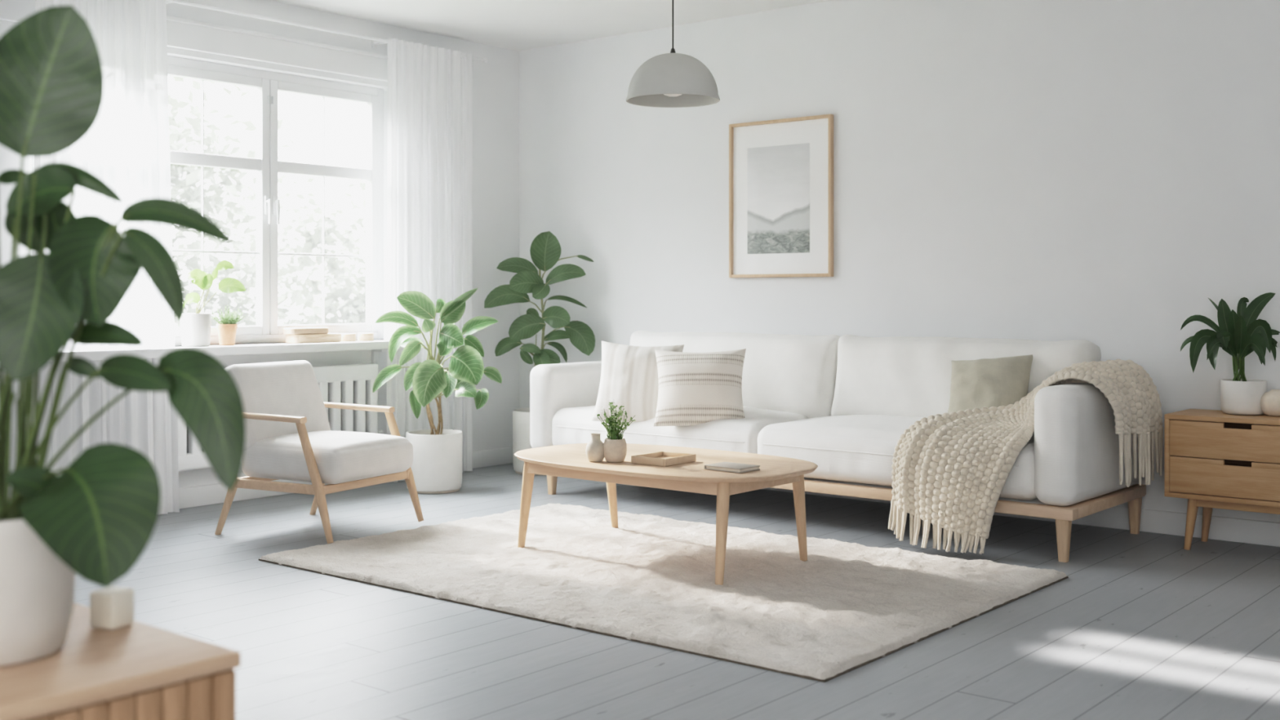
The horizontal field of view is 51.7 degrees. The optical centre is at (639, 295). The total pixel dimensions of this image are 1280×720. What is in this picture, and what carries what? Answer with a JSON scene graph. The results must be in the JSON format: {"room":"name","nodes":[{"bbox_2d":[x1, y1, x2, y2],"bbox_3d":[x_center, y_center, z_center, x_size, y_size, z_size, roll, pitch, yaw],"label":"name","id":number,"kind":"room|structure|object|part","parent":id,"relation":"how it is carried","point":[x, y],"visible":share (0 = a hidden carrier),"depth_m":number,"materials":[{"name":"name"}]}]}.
{"room":"living room","nodes":[
{"label":"living room","id":0,"kind":"room"},
{"bbox_2d":[0,0,519,498],"bbox_3d":[-3.283,-0.250,5.472,0.220,2.600,8.070,0,0,39],"label":"wall","id":1,"kind":"structure","parent":0,"point":[495,82],"depth_m":8.06,"materials":[{"name":"paint"}]},
{"bbox_2d":[0,0,387,81],"bbox_3d":[-2.021,-1.293,6.797,0.048,0.142,2.940,0,0,39],"label":"roller blind","id":2,"kind":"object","parent":1,"relation":"attached to","point":[181,33],"depth_m":6.84,"materials":[{"name":"white fabric"}]},
{"bbox_2d":[29,55,404,362],"bbox_3d":[-2.076,-0.449,6.740,0.305,1.488,2.150,0,0,39],"label":"window","id":3,"kind":"structure","parent":1,"relation":"in","point":[266,165],"depth_m":7.01,"materials":[{"name":"white paint"}]},
{"bbox_3d":[-2.632,-0.471,6.230,0.055,1.353,0.497,0,0,39],"label":"sash","id":4,"kind":"part","parent":3,"relation":"part of","materials":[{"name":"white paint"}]},
{"bbox_2d":[180,260,245,346],"bbox_3d":[-2.124,0.035,6.547,0.370,0.429,0.152,0,0,5],"label":"potted plant","id":5,"kind":"object","parent":3,"relation":"on","point":[195,328],"visible":0.91,"depth_m":6.52,"materials":[{"name":"green plant"}]},
{"bbox_3d":[-2.206,0.168,6.555,0.152,0.163,0.152,0,0,39],"label":"pot","id":6,"kind":"part","parent":5,"relation":"part of","materials":[{"name":"white ceramic"}]},
{"bbox_3d":[-2.227,-0.471,6.723,0.055,1.353,0.766,0,0,39],"label":"sash","id":7,"kind":"part","parent":3,"relation":"part of","materials":[{"name":"white paint"}]},
{"bbox_3d":[-2.063,0.273,6.729,0.270,0.045,2.150,0,0,39],"label":"sill","id":8,"kind":"part","parent":3,"relation":"part of","materials":[{"name":"white paint"}]},
{"bbox_2d":[210,305,246,345],"bbox_3d":[-2.096,0.146,6.696,0.168,0.206,0.178,0,0,12],"label":"potted plant","id":9,"kind":"object","parent":3,"relation":"on","point":[227,331],"visible":1,"depth_m":6.66,"materials":[{"name":"green plant"}]},
{"bbox_3d":[-2.093,0.196,6.691,0.104,0.107,0.104,0,0,39],"label":"pot","id":10,"kind":"part","parent":9,"relation":"part of","materials":[{"name":"ceramic"}]},
{"bbox_3d":[-1.961,-0.455,6.968,0.045,0.150,0.024,0,0,39],"label":"handle","id":11,"kind":"part","parent":3,"relation":"part of","materials":[{"name":"white paint"}]},
{"bbox_3d":[-1.928,-0.455,7.008,0.045,0.150,0.024,0,0,39],"label":"handle","id":12,"kind":"part","parent":3,"relation":"part of","materials":[{"name":"white paint"}]},
{"bbox_2d":[285,333,341,343],"bbox_3d":[-1.755,0.227,7.103,0.110,0.047,0.310,0,0,39],"label":"book","id":13,"kind":"object","parent":3,"relation":"on","point":[330,337],"visible":0.96,"depth_m":7.04,"materials":[{"name":"beige paper"}]},
{"bbox_2d":[283,327,328,334],"bbox_3d":[-1.787,0.186,7.065,0.096,0.032,0.250,0,0,39],"label":"book","id":14,"kind":"object","parent":13,"relation":"on","point":[300,331],"visible":1,"depth_m":7.01,"materials":[{"name":"beige paper"}]},
{"bbox_3d":[-1.751,-0.471,7.302,0.055,1.353,0.727,0,0,39],"label":"sash","id":15,"kind":"part","parent":3,"relation":"part of","materials":[{"name":"white paint"}]},
{"bbox_2d":[341,333,355,342],"bbox_3d":[-1.604,0.228,7.264,0.080,0.044,0.080,0,0,39],"label":"round box","id":16,"kind":"object","parent":3,"relation":"on","point":[345,337],"visible":0.99,"depth_m":7.23,"materials":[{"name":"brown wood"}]},
{"bbox_2d":[357,333,373,341],"bbox_3d":[-1.526,0.228,7.343,0.088,0.044,0.088,0,0,39],"label":"round box","id":17,"kind":"object","parent":3,"relation":"on","point":[361,336],"visible":1,"depth_m":7.30,"materials":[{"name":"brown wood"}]},
{"bbox_2d":[177,363,383,471],"bbox_3d":[-1.888,0.713,6.903,0.120,0.675,1.348,0,0,39],"label":"radiator","id":18,"kind":"object","parent":1,"relation":"attached to","point":[351,384],"visible":0.29,"depth_m":7.15,"materials":[{"name":"white metal"}]},
{"bbox_3d":[-1.903,0.613,6.908,0.020,0.435,1.200,0,0,39],"label":"panel","id":19,"kind":"part","parent":18,"relation":"part of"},
{"bbox_2d":[165,0,487,62],"bbox_3d":[-1.932,-1.425,6.841,0.130,0.050,3.049,0,0,39],"label":"curtain rod","id":20,"kind":"object","parent":1,"relation":"attached to","point":[374,40],"visible":0.78,"depth_m":6.90,"materials":[{"name":"white paint"}]},
{"bbox_2d":[31,0,179,514],"bbox_3d":[-2.459,-0.201,6.092,0.054,2.485,0.720,0,0,39],"label":"sheer curtain","id":21,"kind":"object","parent":20,"relation":"hanging from","point":[126,147],"visible":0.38,"depth_m":6.17,"materials":[{"name":"white fabric"}]},
{"bbox_2d":[386,38,462,482],"bbox_3d":[-1.227,-0.201,7.591,0.056,2.485,0.566,0,0,39],"label":"sheer curtain","id":22,"kind":"object","parent":20,"relation":"hanging from","point":[424,220],"visible":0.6,"depth_m":7.59,"materials":[{"name":"white fabric"}]},
{"bbox_2d":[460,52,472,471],"bbox_3d":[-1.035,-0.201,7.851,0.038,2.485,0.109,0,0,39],"label":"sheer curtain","id":23,"kind":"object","parent":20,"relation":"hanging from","point":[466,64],"visible":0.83,"depth_m":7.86,"materials":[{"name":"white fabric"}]},
{"bbox_2d":[178,446,512,508],"bbox_3d":[-3.165,1.000,5.430,0.016,0.100,7.554,0,0,39],"label":"baseboard","id":24,"kind":"structure","parent":1,"relation":"attached to","point":[206,495],"depth_m":6.79,"materials":[{"name":"white paint"}]},
{"bbox_2d":[371,349,386,364],"bbox_3d":[-1.471,0.350,7.433,0.090,0.110,0.030,0,0,39],"label":"bracket","id":25,"kind":"object","parent":1,"relation":"attached to","point":[374,352],"visible":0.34,"depth_m":7.44,"materials":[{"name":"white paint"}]},
{"bbox_2d":[268,0,829,51],"bbox_3d":[-0.416,-1.610,3.117,7.800,0.120,8.270,0,0,39],"label":"ceiling","id":26,"kind":"structure","parent":0,"point":[519,25],"depth_m":7.28,"materials":[{"name":"paint"}]},
{"bbox_2d":[626,0,719,107],"bbox_3d":[0.130,-1.159,5.199,0.372,0.781,0.372,0,0,39],"label":"pendant lamp","id":27,"kind":"object","parent":26,"relation":"hanging from","point":[673,79],"visible":1,"depth_m":5.08,"materials":[{"name":"grey metal"}]},
{"bbox_3d":[0.130,-0.861,5.199,0.372,0.186,0.372,0,0,39],"label":"lamp shade","id":28,"kind":"part","parent":27,"relation":"part of","materials":[{"name":"grey metal"}]},
{"bbox_3d":[0.130,-1.244,5.199,0.024,0.592,0.024,0,0,39],"label":"cord","id":29,"kind":"part","parent":27,"relation":"part of","materials":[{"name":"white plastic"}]},
{"bbox_3d":[0.130,-0.857,5.199,0.086,0.142,0.086,0,0,39],"label":"bulb","id":30,"kind":"part","parent":27,"relation":"part of","materials":[{"name":"white glass"}]},
{"bbox_2d":[73,462,1279,719],"bbox_3d":[-0.416,1.110,3.117,7.800,0.120,8.270,0,0,39],"label":"floor","id":31,"kind":"structure","parent":0,"point":[1144,625],"depth_m":4.03,"materials":[{"name":"grey wood"}]},
{"bbox_2d":[0,602,240,719],"bbox_3d":[-1.210,0.770,1.394,0.480,0.560,1.498,0,0,39],"label":"base cabinet","id":32,"kind":"object","parent":31,"relation":"on","point":[137,670],"visible":0.91,"depth_m":1.75,"materials":[{"name":"brown wood"}]},
{"bbox_2d":[89,582,133,630],"bbox_3d":[-0.783,0.458,1.958,0.046,0.064,0.046,0,0,21],"label":"candle","id":33,"kind":"object","parent":32,"relation":"on","point":[112,607],"visible":0.99,"depth_m":1.94,"materials":[{"name":"wax"}]},
{"bbox_2d":[0,5,245,666],"bbox_3d":[-0.780,0.044,1.761,0.470,0.890,0.245,0,0,26],"label":"potted plant","id":34,"kind":"object","parent":32,"relation":"on","point":[95,520],"visible":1,"depth_m":1.77,"materials":[{"name":"green plant"}]},
{"bbox_3d":[-0.889,0.392,1.813,0.218,0.195,0.218,0,0,39],"label":"pot","id":35,"kind":"part","parent":34,"relation":"part of","materials":[{"name":"white ceramic"}]},
{"bbox_2d":[214,360,423,543],"bbox_3d":[-1.447,0.680,5.931,0.709,0.750,0.630,0,0,28],"label":"armchair","id":36,"kind":"object","parent":31,"relation":"on","point":[289,436],"visible":0.85,"depth_m":5.80,"materials":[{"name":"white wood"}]},
{"bbox_3d":[-1.810,0.924,5.793,0.129,0.262,0.035,0,0,28],"label":"leg","id":37,"kind":"part","parent":36,"relation":"part of","materials":[{"name":"brown wood"}]},
{"bbox_3d":[-1.631,0.522,5.699,0.472,0.034,0.040,0,0,28],"label":"armrest","id":38,"kind":"part","parent":36,"relation":"part of","materials":[{"name":"brown wood"}]},
{"bbox_3d":[-1.656,0.502,6.044,0.130,0.410,0.545,-21,-10,27],"label":"backrest","id":39,"kind":"part","parent":36,"relation":"part of","materials":[{"name":"grey fabric"}]},
{"bbox_3d":[-1.367,0.781,5.551,0.207,0.505,0.038,0,0,28],"label":"leg","id":40,"kind":"part","parent":36,"relation":"part of","materials":[{"name":"brown wood"}]},
{"bbox_3d":[-1.530,0.924,6.310,0.129,0.262,0.035,0,0,28],"label":"leg","id":41,"kind":"part","parent":36,"relation":"part of","materials":[{"name":"brown wood"}]},
{"bbox_3d":[-1.426,0.818,5.920,0.532,0.040,0.596,0,0,28],"label":"seat frame","id":42,"kind":"part","parent":36,"relation":"part of","materials":[{"name":"brown wood"}]},
{"bbox_2d":[241,431,413,484],"bbox_3d":[-1.391,0.706,5.900,0.572,0.183,0.535,0,0,28],"label":"seat cushion","id":43,"kind":"object","parent":36,"relation":"on","point":[340,457],"depth_m":5.73,"materials":[{"name":"grey fabric"}]},
{"bbox_3d":[-1.353,0.522,6.212,0.472,0.034,0.040,0,0,28],"label":"armrest","id":44,"kind":"part","parent":36,"relation":"part of","materials":[{"name":"brown wood"}]},
{"bbox_3d":[-1.086,0.781,6.071,0.208,0.505,0.033,0,0,26],"label":"leg","id":45,"kind":"part","parent":36,"relation":"part of","materials":[{"name":"brown wood"}]},
{"bbox_2d":[372,288,502,493],"bbox_3d":[-1.070,0.503,7.025,0.626,1.094,0.517,0,0,39],"label":"potted plant","id":46,"kind":"object","parent":31,"relation":"on","point":[436,467],"visible":0.98,"depth_m":6.99,"materials":[{"name":"green plant"}]},
{"bbox_3d":[-1.111,0.886,7.131,0.304,0.303,0.304,0,0,39],"label":"pot","id":47,"kind":"part","parent":46,"relation":"part of","materials":[{"name":"white ceramic"}]},
{"bbox_3d":[-1.110,0.578,7.130,0.100,0.380,0.077,0,0,39],"label":"braided stem","id":48,"kind":"part","parent":46,"relation":"part of","materials":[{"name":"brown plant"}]},
{"bbox_2d":[484,231,595,475],"bbox_3d":[-0.600,0.332,7.858,0.601,1.436,0.349,0,0,-24],"label":"potted plant","id":49,"kind":"object","parent":31,"relation":"on","point":[545,250],"visible":0.73,"depth_m":7.82,"materials":[{"name":"green plant"}]},
{"bbox_3d":[-0.594,0.859,7.871,0.330,0.358,0.330,0,0,39],"label":"pot","id":50,"kind":"part","parent":49,"relation":"part of","materials":[{"name":"white ceramic"}]},
{"bbox_2d":[258,503,1068,682],"bbox_3d":[0.040,1.031,5.079,2.613,0.037,1.728,0,0,39],"label":"area rug","id":51,"kind":"object","parent":31,"relation":"on","point":[650,580],"visible":0.96,"depth_m":4.74,"materials":[{"name":"fabric"}]},
{"bbox_2d":[514,443,817,585],"bbox_3d":[0.082,0.838,5.220,1.276,0.394,0.756,0,0,39],"label":"coffee table","id":52,"kind":"object","parent":51,"relation":"on","point":[566,460],"visible":0.91,"depth_m":5.06,"materials":[{"name":"brown wood"}]},
{"bbox_3d":[-0.463,0.847,5.366,0.047,0.373,0.113,0,0,-34],"label":"leg","id":53,"kind":"part","parent":52,"relation":"part of","materials":[{"name":"brown wood"}]},
{"bbox_2d":[585,433,604,462],"bbox_3d":[-0.172,0.587,5.113,0.078,0.107,0.078,0,0,39],"label":"bottle vase","id":54,"kind":"object","parent":52,"relation":"on","point":[594,448],"visible":0.99,"depth_m":5.09,"materials":[{"name":"beige ceramic"}]},
{"bbox_3d":[-0.124,0.846,5.767,0.047,0.377,0.156,0,0,13],"label":"leg","id":55,"kind":"part","parent":52,"relation":"part of","materials":[{"name":"brown wood"}]},
{"bbox_2d":[593,399,635,462],"bbox_3d":[-0.099,0.520,5.105,0.176,0.240,0.151,0,0,-36],"label":"potted plant","id":56,"kind":"object","parent":52,"relation":"on","point":[615,449],"visible":1,"depth_m":5.07,"materials":[{"name":"plant"}]},
{"bbox_3d":[-0.097,0.596,5.100,0.091,0.089,0.091,0,0,39],"label":"pot","id":57,"kind":"part","parent":56,"relation":"part of","materials":[{"name":"beige ceramic"}]},
{"bbox_2d":[631,451,696,466],"bbox_3d":[0.091,0.626,5.082,0.165,0.028,0.201,0,0,37],"label":"wooden tray","id":58,"kind":"object","parent":52,"relation":"on","point":[659,458],"visible":1,"depth_m":5.04,"materials":[{"name":"brown wood"}]},
{"bbox_3d":[0.293,0.847,4.717,0.047,0.368,0.071,0,0,39],"label":"leg","id":59,"kind":"part","parent":52,"relation":"part of","materials":[{"name":"brown wood"}]},
{"bbox_2d":[704,462,759,473],"bbox_3d":[0.340,0.631,4.865,0.166,0.016,0.125,0,0,41],"label":"notebook","id":60,"kind":"object","parent":52,"relation":"on","point":[722,466],"visible":1,"depth_m":4.83,"materials":[{"name":"beige paper"}]},
{"bbox_3d":[0.623,0.847,5.120,0.048,0.371,0.096,0,0,39],"label":"leg","id":61,"kind":"part","parent":52,"relation":"part of","materials":[{"name":"brown wood"}]},
{"bbox_2d":[529,330,1146,562],"bbox_3d":[0.823,0.620,6.441,2.987,0.860,0.907,0,0,39],"label":"sofa","id":62,"kind":"object","parent":31,"relation":"on","point":[842,405],"visible":0.69,"depth_m":6.07,"materials":[{"name":"white fabric"}]},
{"bbox_3d":[-0.466,0.964,6.995,0.056,0.172,0.056,0,0,39],"label":"leg","id":63,"kind":"part","parent":62,"relation":"part of","materials":[{"name":"brown wood"}]},
{"bbox_3d":[-0.271,0.599,7.324,0.177,0.470,0.875,0,0,39],"label":"arm","id":64,"kind":"part","parent":62,"relation":"part of","materials":[{"name":"white fabric"}]},
{"bbox_2d":[591,340,684,422],"bbox_3d":[-0.011,0.437,6.659,0.437,0.416,0.237,0,0,22],"label":"throw pillow","id":65,"kind":"object","parent":62,"relation":"on","point":[628,373],"visible":0.7,"depth_m":6.59,"materials":[{"name":"fabric"}]},
{"bbox_2d":[551,404,808,453],"bbox_3d":[0.255,0.687,6.814,1.341,0.282,0.756,0,0,39],"label":"seat cushion","id":66,"kind":"object","parent":62,"relation":"on","point":[571,424],"depth_m":6.47,"materials":[{"name":"white fabric"}]},
{"bbox_2d":[653,348,746,426],"bbox_3d":[0.292,0.444,6.420,0.449,0.376,0.231,0,0,4],"label":"throw pillow","id":67,"kind":"object","parent":62,"relation":"on","point":[695,388],"visible":0.98,"depth_m":6.34,"materials":[{"name":"fabric"}]},
{"bbox_2d":[629,330,840,417],"bbox_3d":[0.461,0.412,6.945,1.353,0.447,0.247,0,-13,39],"label":"cushion","id":68,"kind":"object","parent":62,"relation":"on","point":[795,375],"depth_m":6.62,"materials":[{"name":"white fabric"}]},
{"bbox_2d":[756,414,1036,500],"bbox_3d":[1.277,0.687,5.974,1.376,0.282,0.756,0,0,39],"label":"seat cushion","id":69,"kind":"object","parent":62,"relation":"on","point":[851,452],"depth_m":5.83,"materials":[{"name":"white fabric"}]},
{"bbox_3d":[0.820,0.857,6.438,2.975,0.045,0.880,0,0,39],"label":"frame","id":70,"kind":"part","parent":62,"relation":"part of","materials":[{"name":"brown wood"}]},
{"bbox_2d":[831,334,1101,417],"bbox_3d":[1.466,0.411,6.117,1.278,0.446,0.250,0,-13,39],"label":"cushion","id":71,"kind":"object","parent":62,"relation":"on","point":[893,375],"depth_m":6.14,"materials":[{"name":"white fabric"}]},
{"bbox_2d":[947,354,1032,413],"bbox_3d":[1.528,0.451,5.796,0.369,0.392,0.310,0,0,23],"label":"throw pillow","id":72,"kind":"object","parent":62,"relation":"on","point":[988,383],"visible":0.65,"depth_m":5.75,"materials":[{"name":"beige fabric"}]},
{"bbox_2d":[888,359,1163,554],"bbox_3d":[1.641,0.648,5.490,1.201,0.759,0.477,0,0,-2],"label":"knitted throw","id":73,"kind":"object","parent":62,"relation":"on","point":[950,472],"visible":0.96,"depth_m":5.39,"materials":[{"name":"beige fabric"}]},
{"bbox_3d":[1.676,0.964,5.223,0.056,0.172,0.056,0,0,39],"label":"leg","id":74,"kind":"part","parent":62,"relation":"part of","materials":[{"name":"brown wood"}]},
{"bbox_3d":[1.897,0.597,5.543,0.187,0.476,0.875,0,0,39],"label":"arm","id":75,"kind":"part","parent":62,"relation":"part of","materials":[{"name":"white fabric"}]},
{"bbox_3d":[2.188,0.964,5.838,0.056,0.172,0.056,0,0,39],"label":"leg","id":76,"kind":"part","parent":62,"relation":"part of","materials":[{"name":"brown wood"}]},
{"bbox_2d":[1164,408,1279,550],"bbox_3d":[2.822,0.771,5.165,1.395,0.562,0.345,0,0,39],"label":"sideboard","id":77,"kind":"object","parent":31,"relation":"on","point":[1215,459],"visible":1,"depth_m":5.35,"materials":[{"name":"brown wood"}]},
{"bbox_3d":[2.287,0.940,5.467,0.059,0.224,0.046,0,0,39],"label":"leg","id":78,"kind":"part","parent":77,"relation":"part of","materials":[{"name":"brown wood"}]},
{"bbox_3d":[2.422,0.940,5.631,0.059,0.224,0.046,0,0,39],"label":"leg","id":79,"kind":"part","parent":77,"relation":"part of","materials":[{"name":"brown wood"}]},
{"bbox_3d":[2.437,0.586,5.273,0.620,0.146,0.018,0,0,39],"label":"drawer","id":80,"kind":"part","parent":77,"relation":"part of","materials":[{"name":"brown wood"}]},
{"bbox_3d":[2.437,0.736,5.273,0.620,0.146,0.018,0,0,39],"label":"drawer","id":81,"kind":"part","parent":77,"relation":"part of","materials":[{"name":"brown wood"}]},
{"bbox_2d":[1180,292,1279,415],"bbox_3d":[2.479,0.237,5.454,0.440,0.504,0.228,0,0,0],"label":"potted plant","id":82,"kind":"object","parent":77,"relation":"on","point":[1240,334],"visible":1,"depth_m":5.46,"materials":[{"name":"green plant"}]},
{"bbox_3d":[2.506,0.419,5.480,0.176,0.140,0.176,0,0,39],"label":"pot","id":83,"kind":"part","parent":82,"relation":"part of","materials":[{"name":"white ceramic"}]},
{"bbox_3d":[2.822,0.850,5.165,1.195,0.036,0.243,0,0,39],"label":"rail","id":84,"kind":"part","parent":77,"relation":"part of","materials":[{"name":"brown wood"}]},
{"bbox_3d":[2.410,0.523,5.311,0.115,0.022,0.006,0,0,39],"label":"handle","id":85,"kind":"part","parent":77,"relation":"part of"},
{"bbox_3d":[2.410,0.672,5.311,0.115,0.022,0.006,0,0,39],"label":"handle","id":86,"kind":"part","parent":77,"relation":"part of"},
{"bbox_2d":[1260,389,1279,416],"bbox_3d":[2.597,0.435,5.386,0.124,0.107,0.124,0,0,39],"label":"vase","id":87,"kind":"object","parent":77,"relation":"on","point":[1270,400],"visible":1,"depth_m":5.35,"materials":[{"name":"beige ceramic"}]},
{"bbox_2d":[519,0,1279,522],"bbox_3d":[2.082,-0.250,6.158,7.200,2.600,0.200,0,0,39],"label":"wall","id":88,"kind":"structure","parent":0,"point":[1098,172],"depth_m":6.45,"materials":[{"name":"paint"}]},
{"bbox_2d":[728,114,833,277],"bbox_3d":[0.753,-0.525,7.100,0.652,0.848,0.030,0,0,39],"label":"framed print","id":89,"kind":"object","parent":88,"relation":"attached to","point":[781,171],"visible":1,"depth_m":7.10,"materials":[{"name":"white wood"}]},
{"bbox_2d":[763,487,1279,546],"bbox_3d":[2.013,1.000,6.075,7.200,0.100,0.016,0,0,39],"label":"baseboard","id":90,"kind":"structure","parent":88,"relation":"attached to","point":[1221,528],"depth_m":5.79,"materials":[{"name":"white paint"}]},
{"label":"outside","id":91,"kind":"structure","parent":0,"visible":0},
{"bbox_3d":[-14.413,1.400,16.640,31.000,0.100,40.000,0,0,39],"label":"ground","id":92,"kind":"structure","parent":91,"visible":0},
{"bbox_2d":[168,75,297,327],"bbox_3d":[-5.174,-0.547,11.888,3.710,3.804,3.870,0,0,39],"label":"tree","id":93,"kind":"object","parent":92,"relation":"on","point":[193,175],"visible":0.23,"depth_m":12.17,"materials":[{"name":"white plant"}]},
{"bbox_2d":[173,129,365,327],"bbox_3d":[-4.681,-0.388,18.626,3.912,3.730,4.504,0,0,39],"label":"tree","id":94,"kind":"object","parent":92,"relation":"on","point":[316,271],"visible":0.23,"depth_m":17.84,"materials":[{"name":"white plant"}]},
{"bbox_2d":[286,207,365,324],"bbox_3d":[-2.597,0.250,12.799,1.563,2.218,1.634,0,0,39],"label":"tree","id":95,"kind":"object","parent":92,"relation":"on","point":[357,315],"visible":0.23,"depth_m":12.76,"materials":[{"name":"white plant"}]}
]}

